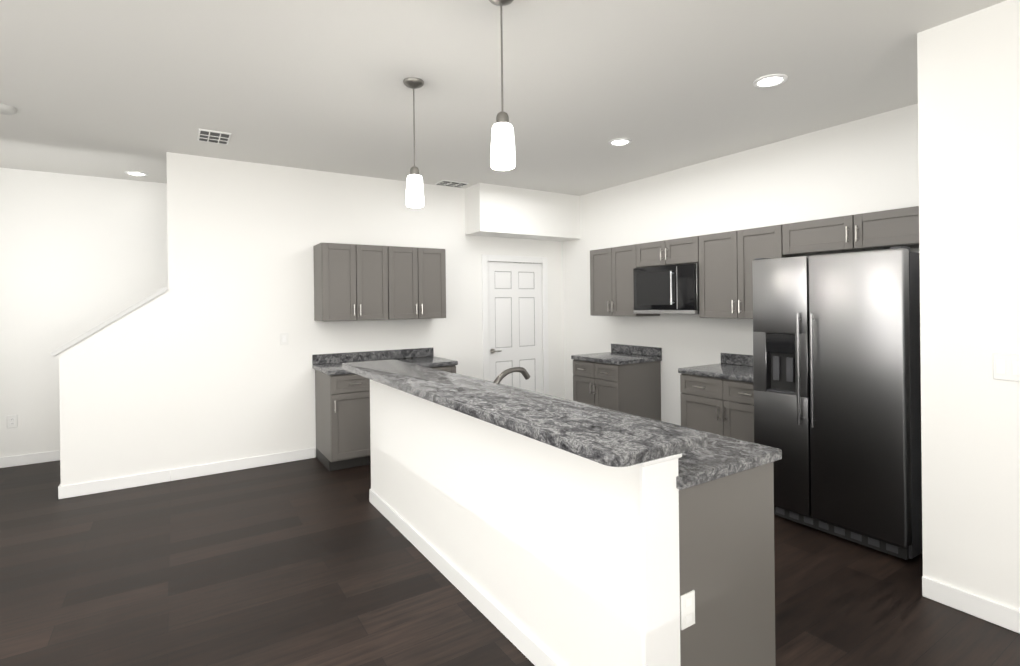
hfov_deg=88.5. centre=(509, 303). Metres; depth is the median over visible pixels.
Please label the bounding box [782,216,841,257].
upper cabinet
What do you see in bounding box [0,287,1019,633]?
baseboard
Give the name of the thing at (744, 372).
countertop
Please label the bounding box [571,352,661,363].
countertop
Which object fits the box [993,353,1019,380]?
switch plate
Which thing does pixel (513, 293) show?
door
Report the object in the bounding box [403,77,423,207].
pendant light
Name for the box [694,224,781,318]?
upper cabinet
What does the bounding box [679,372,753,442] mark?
base cabinet
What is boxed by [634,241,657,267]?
upper cabinet
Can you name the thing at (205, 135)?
ceiling vent
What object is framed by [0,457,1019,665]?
floor
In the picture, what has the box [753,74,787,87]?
recessed light
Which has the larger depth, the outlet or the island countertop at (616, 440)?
the outlet
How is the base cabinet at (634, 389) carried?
on the floor
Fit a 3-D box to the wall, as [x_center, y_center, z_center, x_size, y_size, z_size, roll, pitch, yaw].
[-0.572,0.085,2.080,7.600,2.850,9.670,-1,0,-33]
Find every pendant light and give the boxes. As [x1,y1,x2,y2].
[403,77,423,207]
[489,0,514,169]
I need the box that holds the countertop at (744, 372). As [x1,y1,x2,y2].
[678,364,753,383]
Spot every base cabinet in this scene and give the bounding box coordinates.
[315,371,370,470]
[429,367,455,372]
[573,360,661,420]
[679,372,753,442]
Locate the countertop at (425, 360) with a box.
[312,355,457,374]
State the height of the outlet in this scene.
0.120 m
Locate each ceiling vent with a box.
[197,129,230,144]
[435,180,468,187]
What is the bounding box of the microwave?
[633,263,698,314]
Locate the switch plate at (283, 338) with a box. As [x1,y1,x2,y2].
[280,332,287,344]
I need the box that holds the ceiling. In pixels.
[0,0,1005,195]
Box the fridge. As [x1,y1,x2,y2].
[752,246,922,559]
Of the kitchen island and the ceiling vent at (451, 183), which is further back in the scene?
the ceiling vent at (451, 183)
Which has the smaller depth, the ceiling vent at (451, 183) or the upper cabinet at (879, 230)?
the upper cabinet at (879, 230)
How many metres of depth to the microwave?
4.93 m
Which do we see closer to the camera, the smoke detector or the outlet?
the smoke detector
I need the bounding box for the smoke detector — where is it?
[0,104,16,114]
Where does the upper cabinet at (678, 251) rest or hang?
attached to the wall
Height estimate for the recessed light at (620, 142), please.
0.010 m
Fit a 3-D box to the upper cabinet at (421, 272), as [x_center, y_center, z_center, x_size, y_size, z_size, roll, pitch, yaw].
[-1.068,-0.214,5.538,0.696,0.740,0.351,-1,0,-33]
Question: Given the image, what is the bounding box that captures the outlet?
[7,415,17,427]
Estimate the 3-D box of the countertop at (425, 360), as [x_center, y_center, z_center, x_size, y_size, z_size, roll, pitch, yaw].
[-1.239,0.611,5.257,1.296,0.040,0.628,-1,0,-33]
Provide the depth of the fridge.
3.19 m
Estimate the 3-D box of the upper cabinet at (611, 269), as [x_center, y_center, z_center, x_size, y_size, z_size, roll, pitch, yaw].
[1.242,-0.241,5.724,0.351,0.740,0.703,-1,0,-33]
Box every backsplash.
[312,348,433,362]
[611,344,752,367]
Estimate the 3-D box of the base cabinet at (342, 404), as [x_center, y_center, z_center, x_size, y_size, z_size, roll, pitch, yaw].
[-1.560,1.077,5.054,0.475,0.880,0.616,-1,0,-33]
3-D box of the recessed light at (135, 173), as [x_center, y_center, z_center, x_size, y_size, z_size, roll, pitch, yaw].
[-3.740,-1.303,5.240,0.190,0.010,0.190,-1,0,-33]
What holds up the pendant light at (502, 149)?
hanging from the ceiling
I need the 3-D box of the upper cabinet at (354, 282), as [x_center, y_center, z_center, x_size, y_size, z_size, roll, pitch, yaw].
[-1.555,-0.208,5.225,0.698,0.740,0.351,-1,0,-33]
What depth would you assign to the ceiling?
3.15 m
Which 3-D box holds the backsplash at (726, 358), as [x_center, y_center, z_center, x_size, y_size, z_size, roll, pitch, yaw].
[1.816,0.507,5.149,0.020,0.097,2.323,-1,0,-33]
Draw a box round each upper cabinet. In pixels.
[313,243,396,320]
[397,246,445,318]
[590,245,659,316]
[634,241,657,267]
[658,236,697,265]
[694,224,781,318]
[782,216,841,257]
[842,206,918,252]
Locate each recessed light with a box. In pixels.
[125,171,147,175]
[609,138,631,145]
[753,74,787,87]
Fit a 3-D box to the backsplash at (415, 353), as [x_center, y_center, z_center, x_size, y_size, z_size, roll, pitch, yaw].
[-1.404,0.543,5.512,1.296,0.097,0.020,-1,0,-33]
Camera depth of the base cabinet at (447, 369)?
5.29 m
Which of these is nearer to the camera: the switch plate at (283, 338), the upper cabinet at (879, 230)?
the upper cabinet at (879, 230)
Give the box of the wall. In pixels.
[0,0,1019,610]
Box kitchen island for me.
[369,366,781,665]
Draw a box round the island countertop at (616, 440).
[342,359,713,470]
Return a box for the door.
[482,254,548,394]
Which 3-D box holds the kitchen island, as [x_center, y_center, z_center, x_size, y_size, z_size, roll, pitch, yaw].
[0.002,0.987,3.033,0.797,1.030,2.798,-1,0,-33]

